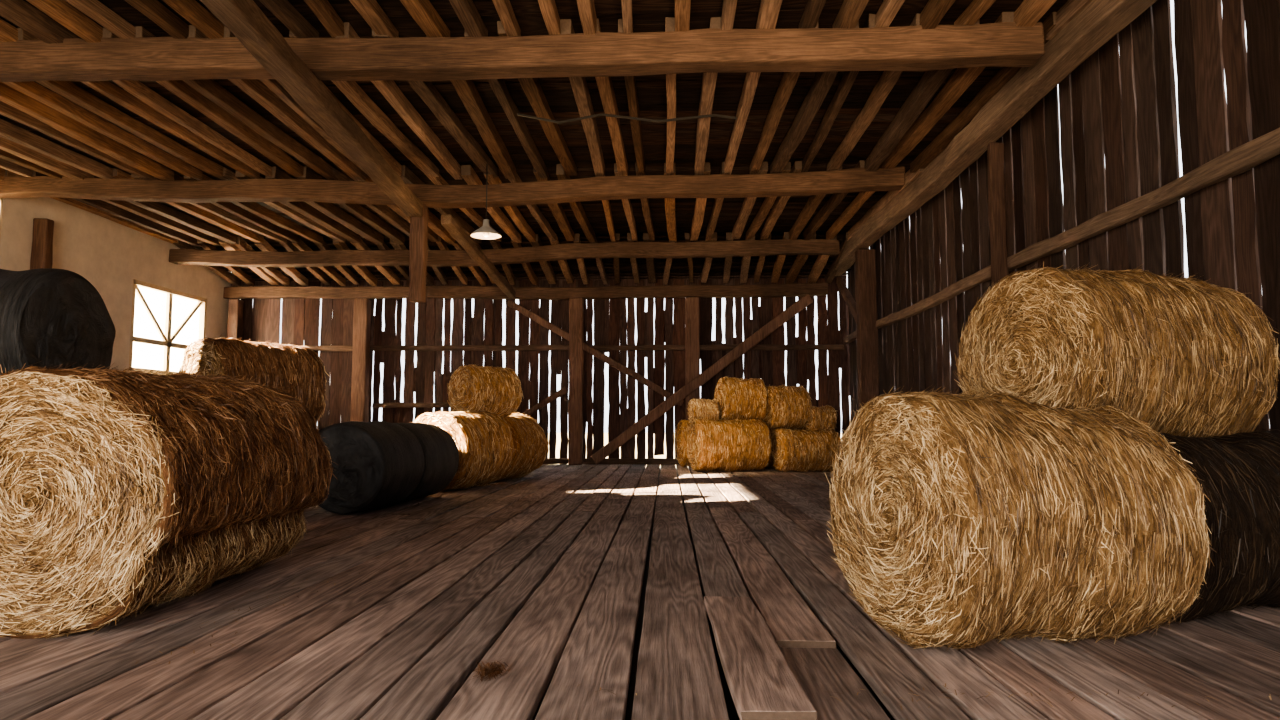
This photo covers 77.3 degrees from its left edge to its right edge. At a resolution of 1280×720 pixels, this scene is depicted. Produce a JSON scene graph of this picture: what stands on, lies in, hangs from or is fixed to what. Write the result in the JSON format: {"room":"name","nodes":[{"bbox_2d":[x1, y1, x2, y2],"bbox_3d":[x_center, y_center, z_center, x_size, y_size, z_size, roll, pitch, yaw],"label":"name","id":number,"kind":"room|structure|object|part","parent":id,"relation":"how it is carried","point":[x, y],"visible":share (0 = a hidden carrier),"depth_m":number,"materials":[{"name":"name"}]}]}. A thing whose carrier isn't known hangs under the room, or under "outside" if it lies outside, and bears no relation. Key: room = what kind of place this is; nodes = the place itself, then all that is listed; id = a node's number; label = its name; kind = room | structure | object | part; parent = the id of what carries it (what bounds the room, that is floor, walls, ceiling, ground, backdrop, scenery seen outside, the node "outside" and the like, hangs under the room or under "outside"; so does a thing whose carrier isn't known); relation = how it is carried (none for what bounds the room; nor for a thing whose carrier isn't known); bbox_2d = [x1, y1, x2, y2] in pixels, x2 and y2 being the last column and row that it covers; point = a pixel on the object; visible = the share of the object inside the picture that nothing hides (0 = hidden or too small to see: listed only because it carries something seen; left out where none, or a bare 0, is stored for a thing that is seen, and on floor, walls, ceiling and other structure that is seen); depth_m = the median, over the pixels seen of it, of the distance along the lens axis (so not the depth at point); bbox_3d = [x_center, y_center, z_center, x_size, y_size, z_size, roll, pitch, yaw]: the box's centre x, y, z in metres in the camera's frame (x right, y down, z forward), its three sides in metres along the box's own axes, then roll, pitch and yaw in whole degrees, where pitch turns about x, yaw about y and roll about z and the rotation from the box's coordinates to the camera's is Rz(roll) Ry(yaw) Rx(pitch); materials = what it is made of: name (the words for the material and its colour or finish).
{"room":"farm building","nodes":[
{"label":"farm building","id":0,"kind":"room"},
{"bbox_2d":[0,197,230,370],"bbox_3d":[-12.126,-1.044,9.508,0.250,5.850,26.000,0,-4,2],"label":"wall","id":1,"kind":"structure","parent":0,"point":[109,254],"depth_m":17.79,"materials":[{"name":"paint"}]},
{"bbox_2d":[0,198,2,240],"bbox_3d":[-11.933,-2.474,14.028,0.150,1.200,1.600,0,-4,2],"label":"window","id":2,"kind":"structure","parent":1,"relation":"in","point":[1,199],"depth_m":14.81,"materials":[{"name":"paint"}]},
{"bbox_2d":[129,279,206,374],"bbox_3d":[-11.668,-0.654,19.899,0.290,2.220,3.200,0,-4,2],"label":"window","id":3,"kind":"structure","parent":1,"relation":"in","point":[164,321],"depth_m":19.73,"materials":[{"name":"glass"}]},
{"bbox_2d":[0,0,1067,280],"bbox_3d":[-3.351,-3.640,9.571,17.900,0.783,26.306,0,-4,2],"label":"ceiling","id":4,"kind":"structure","parent":0,"point":[648,15],"depth_m":12.31,"materials":[{"name":"brown wood"}]},
{"bbox_2d":[0,166,904,207],"bbox_3d":[-3.596,-3.067,14.406,16.516,0.623,0.418,0,-4,2],"label":"tie beam","id":5,"kind":"structure","parent":4,"relation":"attached to","point":[850,180],"depth_m":14.22,"materials":[{"name":"brown wood"}]},
{"bbox_2d":[200,0,422,216],"bbox_3d":[-3.872,-3.009,10.392,0.303,0.364,7.634,0,-4,-2],"label":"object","id":6,"kind":"structure","parent":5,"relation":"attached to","point":[244,19],"depth_m":9.04,"materials":[{"name":"brown wood"}]},
{"bbox_2d":[408,203,427,302],"bbox_3d":[-3.970,-1.935,14.332,0.281,1.818,0.277,0,-4,2],"label":"post","id":7,"kind":"object","parent":5,"relation":"hanging from","point":[418,237],"visible":0.83,"depth_m":14.20,"materials":[{"name":"brown wood"}]},
{"bbox_2d":[441,214,515,297],"bbox_3d":[-3.454,-2.138,17.839,0.224,0.534,6.607,0,-4,1],"label":"diagonal strut","id":8,"kind":"object","parent":4,"relation":"attached to","point":[448,222],"visible":1,"depth_m":16.69,"materials":[{"name":"brown wood"}]},
{"bbox_2d":[470,164,501,239],"bbox_3d":[-2.616,-2.719,13.643,0.520,1.270,0.520,0,-4,2],"label":"pendant lamp","id":9,"kind":"object","parent":4,"relation":"hanging from","point":[486,232],"visible":1,"depth_m":13.61,"materials":[{"name":"metal"}]},
{"bbox_2d":[169,239,839,266],"bbox_3d":[-3.422,-2.615,19.680,16.518,0.595,0.392,0,-4,2],"label":"tie beam","id":10,"kind":"structure","parent":4,"relation":"attached to","point":[742,248],"depth_m":19.50,"materials":[{"name":"brown wood"}]},
{"bbox_2d":[0,22,1044,81],"bbox_3d":[-3.757,-3.525,9.328,16.516,0.471,0.416,0,-4,2],"label":"tie beam","id":11,"kind":"structure","parent":4,"relation":"attached to","point":[1003,44],"depth_m":9.10,"materials":[{"name":"brown wood"}]},
{"bbox_2d":[0,0,1092,285],"bbox_3d":[-3.556,-3.480,9.332,16.916,0.817,26.089,0,-4,2],"label":"ceiling joists","id":12,"kind":"object","parent":4,"relation":"attached to","point":[25,153],"depth_m":12.39,"materials":[{"name":"brown wood"}]},
{"bbox_2d":[517,113,736,123],"bbox_3d":[-0.192,-3.431,11.311,3.100,0.158,0.028,0,-4,2],"label":"hanging cable","id":13,"kind":"object","parent":4,"relation":"hanging from","point":[518,114],"visible":1,"depth_m":11.30,"materials":[{"name":"metal"}]},
{"bbox_2d":[230,256,849,464],"bbox_3d":[-2.883,-0.123,22.229,17.446,6.020,0.105,0,-4,2],"label":"wall","id":14,"kind":"structure","parent":0,"point":[300,316],"depth_m":22.19,"materials":[{"name":"brown wood"}]},
{"bbox_2d":[372,402,449,407],"bbox_3d":[-6.035,1.244,22.029,2.703,0.174,0.120,0,-4,2],"label":"rail","id":15,"kind":"object","parent":14,"relation":"attached to","point":[440,404],"visible":0.7,"depth_m":21.99,"materials":[{"name":"brown wood"}]},
{"bbox_2d":[305,344,843,350],"bbox_3d":[-3.008,-0.333,22.101,17.157,0.189,0.145,0,-4,2],"label":"rail","id":16,"kind":"object","parent":14,"relation":"attached to","point":[731,346],"visible":0.76,"depth_m":22.03,"materials":[{"name":"brown wood"}]},
{"bbox_2d":[543,458,678,464],"bbox_3d":[-3.013,2.767,21.861,17.154,0.184,0.164,0,-4,2],"label":"sill","id":17,"kind":"structure","parent":14,"relation":"attached to","point":[607,461],"depth_m":21.72,"materials":[{"name":"brown wood"}]},
{"bbox_2d":[0,464,1279,719],"bbox_3d":[-3.355,1.881,8.995,17.293,0.135,25.994,0,-4,2],"label":"floor","id":18,"kind":"structure","parent":0,"point":[534,573],"depth_m":4.24,"materials":[{"name":"brown wood"}]},
{"bbox_2d":[30,218,53,269],"bbox_3d":[-11.656,-0.210,15.449,0.323,5.115,0.227,0,-4,2],"label":"wall post","id":19,"kind":"object","parent":18,"relation":"on","point":[43,228],"visible":0.24,"depth_m":15.52,"materials":[{"name":"brown wood"}]},
{"bbox_2d":[0,361,337,638],"bbox_3d":[-3.234,0.830,5.364,1.615,1.620,2.344,0,-4,2],"label":"hay bale","id":20,"kind":"object","parent":18,"relation":"on","point":[122,493],"visible":0.98,"depth_m":4.33,"materials":[{"name":"plant"}]},
{"bbox_2d":[227,299,243,339],"bbox_3d":[-11.193,0.585,21.995,0.323,4.530,0.322,0,-4,2],"label":"wall post","id":21,"kind":"object","parent":18,"relation":"on","point":[235,309],"visible":0.34,"depth_m":22.00,"materials":[{"name":"brown wood"}]},
{"bbox_2d":[350,298,371,421],"bbox_3d":[-7.690,0.585,22.002,0.422,4.559,0.325,0,-4,2],"label":"wall post","id":22,"kind":"object","parent":18,"relation":"on","point":[362,306],"visible":0.65,"depth_m":21.92,"materials":[{"name":"brown wood"}]},
{"bbox_2d":[318,421,424,513],"bbox_3d":[-3.577,1.381,10.444,1.183,1.170,1.382,-1,-4,8],"label":"bale","id":23,"kind":"object","parent":18,"relation":"on","point":[380,463],"visible":0.83,"depth_m":9.83},
{"bbox_2d":[394,423,458,502],"bbox_3d":[-3.421,1.491,11.786,1.152,1.136,1.359,-1,-4,8],"label":"bale","id":24,"kind":"object","parent":18,"relation":"on","point":[440,450],"visible":0.43,"depth_m":11.63},
{"bbox_2d":[412,409,514,490],"bbox_3d":[-3.175,1.582,14.044,1.493,1.447,1.766,-2,-5,22],"label":"hay bale","id":25,"kind":"object","parent":18,"relation":"on","point":[483,439],"visible":0.69,"depth_m":13.56,"materials":[{"name":"orange plant"}]},
{"bbox_2d":[447,363,523,416],"bbox_3d":[-2.920,0.588,15.066,1.061,1.012,1.267,-4,-6,40],"label":"hay bale","id":26,"kind":"object","parent":25,"relation":"on","point":[497,390],"visible":0.87,"depth_m":14.71,"materials":[{"name":"orange plant"}]},
{"bbox_2d":[470,659,510,680],"bbox_3d":[-0.679,1.403,3.654,0.192,0.055,0.269,0,-4,2],"label":"clump","id":27,"kind":"object","parent":18,"relation":"on","point":[490,670],"visible":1,"depth_m":3.62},
{"bbox_2d":[496,412,549,480],"bbox_3d":[-2.732,1.742,16.104,1.429,1.426,1.733,-1,-5,16],"label":"hay bale","id":28,"kind":"object","parent":18,"relation":"on","point":[530,442],"visible":0.46,"depth_m":15.83,"materials":[{"name":"orange plant"}]},
{"bbox_2d":[568,298,583,464],"bbox_3d":[-1.742,0.570,21.810,0.404,4.556,0.325,0,-4,2],"label":"wall post","id":29,"kind":"object","parent":18,"relation":"on","point":[576,305],"visible":1,"depth_m":21.66,"materials":[{"name":"brown wood"}]},
{"bbox_2d":[223,283,827,299],"bbox_3d":[-3.245,-1.867,22.076,16.703,0.420,0.311,0,-4,2],"label":"top girt","id":30,"kind":"object","parent":29,"relation":"attached to","point":[792,289],"visible":0.97,"depth_m":21.93,"materials":[{"name":"brown wood"}]},
{"bbox_2d":[522,387,567,415],"bbox_3d":[-2.586,1.163,21.770,1.262,0.879,0.140,0,-4,2],"label":"brace","id":31,"kind":"object","parent":29,"relation":"attached to","point":[561,392],"visible":0.81,"depth_m":21.72,"materials":[{"name":"brown wood"}]},
{"bbox_2d":[506,300,683,405],"bbox_3d":[-1.243,-0.207,21.832,4.872,2.928,0.140,0,-4,2],"label":"brace","id":32,"kind":"object","parent":29,"relation":"attached to","point":[510,303],"visible":0.98,"depth_m":21.77,"materials":[{"name":"brown wood"}]},
{"bbox_2d":[675,420,691,466],"bbox_3d":[1.802,2.117,20.338,1.802,1.276,1.324,1,-5,-12],"label":"hay bale","id":33,"kind":"object","parent":18,"relation":"on","point":[682,428],"visible":0.27,"depth_m":20.03,"materials":[{"name":"orange plant"}]},
{"bbox_2d":[685,297,699,419],"bbox_3d":[1.425,0.556,21.707,0.401,4.552,0.326,0,-4,2],"label":"wall post","id":34,"kind":"object","parent":18,"relation":"on","point":[692,347],"visible":0.59,"depth_m":21.64,"materials":[{"name":"brown wood"}]},
{"bbox_2d":[591,294,812,463],"bbox_3d":[1.671,0.509,21.482,5.988,4.577,0.146,0,-4,2],"label":"brace","id":35,"kind":"object","parent":34,"relation":"attached to","point":[758,336],"visible":1,"depth_m":21.42,"materials":[{"name":"brown wood"}]},
{"bbox_2d":[128,566,1271,709],"bbox_3d":[0.023,1.440,3.837,6.706,0.011,2.370,-2,-5,27],"label":"straw","id":36,"kind":"object","parent":18,"relation":"on","point":[357,566],"visible":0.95,"depth_m":3.39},
{"bbox_2d":[686,418,772,471],"bbox_3d":[2.068,1.988,18.700,1.898,1.306,1.308,1,-5,-12],"label":"hay bale","id":37,"kind":"object","parent":18,"relation":"on","point":[734,445],"visible":1,"depth_m":18.24,"materials":[{"name":"orange plant"}]},
{"bbox_2d":[687,398,720,422],"bbox_3d":[1.537,1.226,19.124,0.845,0.697,0.688,1,-5,-12],"label":"hay bale","id":38,"kind":"object","parent":37,"relation":"on","point":[700,408],"visible":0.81,"depth_m":18.88,"materials":[{"name":"orange plant"}]},
{"bbox_2d":[714,377,767,420],"bbox_3d":[2.427,0.979,19.310,1.259,1.175,1.207,1,-5,-12],"label":"hay bale","id":39,"kind":"object","parent":37,"relation":"on","point":[741,399],"visible":0.88,"depth_m":18.89,"materials":[{"name":"orange plant"}]},
{"bbox_2d":[766,426,805,467],"bbox_3d":[3.663,2.103,20.200,2.032,1.270,1.329,1,-5,-12],"label":"hay bale","id":40,"kind":"object","parent":18,"relation":"on","point":[770,464],"visible":0.02,"depth_m":19.70,"materials":[{"name":"orange plant"}]},
{"bbox_2d":[770,428,839,471],"bbox_3d":[3.871,2.106,18.663,1.610,1.094,1.072,1,-5,-12],"label":"hay bale","id":41,"kind":"object","parent":18,"relation":"on","point":[792,450],"visible":0.94,"depth_m":18.30,"materials":[{"name":"orange plant"}]},
{"bbox_2d":[763,384,811,429],"bbox_3d":[3.484,1.147,19.248,1.135,1.158,1.159,1,-5,-12],"label":"hay bale","id":42,"kind":"object","parent":41,"relation":"on","point":[789,407],"visible":0.86,"depth_m":18.84,"materials":[{"name":"orange plant"}]},
{"bbox_2d":[805,405,836,429],"bbox_3d":[4.289,1.398,19.036,0.759,0.712,0.674,1,-5,-12],"label":"hay bale","id":43,"kind":"object","parent":41,"relation":"on","point":[824,417],"visible":0.83,"depth_m":18.79,"materials":[{"name":"orange plant"}]},
{"bbox_2d":[825,385,1107,650],"bbox_3d":[1.690,0.833,4.331,1.042,1.398,1.485,1,-5,-17],"label":"hay bale","id":44,"kind":"object","parent":18,"relation":"on","point":[961,521],"visible":1,"depth_m":3.85,"materials":[{"name":"plant"}]},
{"bbox_2d":[1030,398,1216,644],"bbox_3d":[2.397,0.872,4.383,0.803,1.357,1.329,0,-4,-6],"label":"hay bale","id":45,"kind":"object","parent":18,"relation":"on","point":[1149,570],"visible":0.53,"depth_m":3.84,"materials":[{"name":"plant"}]},
{"bbox_2d":[1158,429,1279,624],"bbox_3d":[3.471,0.989,4.961,1.522,1.187,1.233,1,-5,-13],"label":"hay bale","id":46,"kind":"object","parent":18,"relation":"on","point":[1238,473],"visible":0.44,"depth_m":4.45,"materials":[{"name":"plant"}]},
{"bbox_3d":[-5.416,1.450,10.398,1.129,1.089,1.689,-2,-5,22],"label":"hay bale","id":47,"kind":"object","parent":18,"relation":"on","visible":0},
{"bbox_2d":[179,336,328,421],"bbox_3d":[-5.166,0.376,10.676,1.292,1.344,1.642,-3,-5,35],"label":"hay bale","id":48,"kind":"object","parent":47,"relation":"on","point":[297,370],"visible":0.59,"depth_m":10.35,"materials":[{"name":"plant"}]},
{"bbox_3d":[-5.867,1.077,7.077,1.704,1.254,1.259,0,-4,1],"label":"bale","id":49,"kind":"object","parent":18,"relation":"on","visible":0},
{"bbox_2d":[0,268,115,374],"bbox_3d":[-5.921,-0.175,7.177,1.716,1.309,1.327,0,-4,-1],"label":"bale","id":50,"kind":"object","parent":49,"relation":"on","point":[56,318],"visible":0.72,"depth_m":6.95},
{"bbox_2d":[533,468,894,719],"bbox_3d":[-3.351,2.122,9.127,17.900,0.280,26.300,0,-4,2],"label":"subfloor","id":51,"kind":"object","parent":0,"point":[732,713],"visible":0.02,"depth_m":4.25,"materials":[{"name":"wood"}]},
{"bbox_2d":[828,0,1156,275],"bbox_3d":[4.890,-3.516,9.099,0.421,0.469,25.914,0,-4,2],"label":"beam","id":52,"kind":"structure","parent":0,"point":[1099,21],"depth_m":10.47,"materials":[{"name":"brown wood"}]},
{"bbox_2d":[836,277,856,323],"bbox_3d":[5.250,-1.503,20.068,0.163,1.563,2.366,0,-4,2],"label":"brace","id":53,"kind":"object","parent":52,"relation":"attached to","point":[848,298],"visible":0.69,"depth_m":20.08,"materials":[{"name":"brown wood"}]},
{"bbox_3d":[4.890,-3.516,9.099,0.421,0.469,25.914,0,-4,2],"label":"plate","id":54,"kind":"part","parent":52,"relation":"part of","materials":[{"name":"brown wood"}]},
{"bbox_2d":[848,0,1279,430],"bbox_3d":[5.340,-1.162,8.945,0.090,6.020,26.010,0,-4,2],"label":"wall","id":55,"kind":"structure","parent":0,"point":[1123,108],"depth_m":8.67,"materials":[{"name":"brown wood"}]},
{"bbox_2d":[855,249,878,409],"bbox_3d":[5.264,0.005,18.494,0.438,5.162,0.346,0,-4,2],"label":"wall post","id":56,"kind":"object","parent":55,"relation":"attached to","point":[865,278],"depth_m":18.41,"materials":[{"name":"brown wood"}]},
{"bbox_2d":[987,142,1008,286],"bbox_3d":[5.109,-0.554,11.316,0.232,5.148,0.184,0,-4,2],"label":"wall post","id":57,"kind":"object","parent":55,"relation":"attached to","point":[995,150],"depth_m":11.37,"materials":[{"name":"brown wood"}]},
{"bbox_2d":[843,127,1279,343],"bbox_3d":[5.189,-1.543,8.935,0.166,0.237,25.898,0,-4,2],"label":"wall rail","id":58,"kind":"object","parent":55,"relation":"attached to","point":[1249,155],"depth_m":8.37,"materials":[{"name":"brown wood"}]},
{"bbox_3d":[3.151,1.005,6.734,1.905,1.399,1.369,1,-5,-13],"label":"hay bale","id":59,"kind":"object","parent":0,"visible":0},
{"bbox_2d":[953,262,1279,437],"bbox_3d":[3.393,0.061,5.834,1.756,1.517,1.514,1,-5,-16],"label":"hay bale","id":60,"kind":"object","parent":59,"relation":"on","point":[1185,356],"visible":0.74,"depth_m":5.30,"materials":[{"name":"plant"}]},
{"label":"outside","id":61,"kind":"structure","parent":0,"visible":0},
{"bbox_2d":[548,433,841,466],"bbox_3d":[0.974,3.987,29.765,160.000,0.150,180.000,0,-4,2],"label":"ground","id":62,"kind":"structure","parent":61,"point":[558,442],"depth_m":52.40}
]}

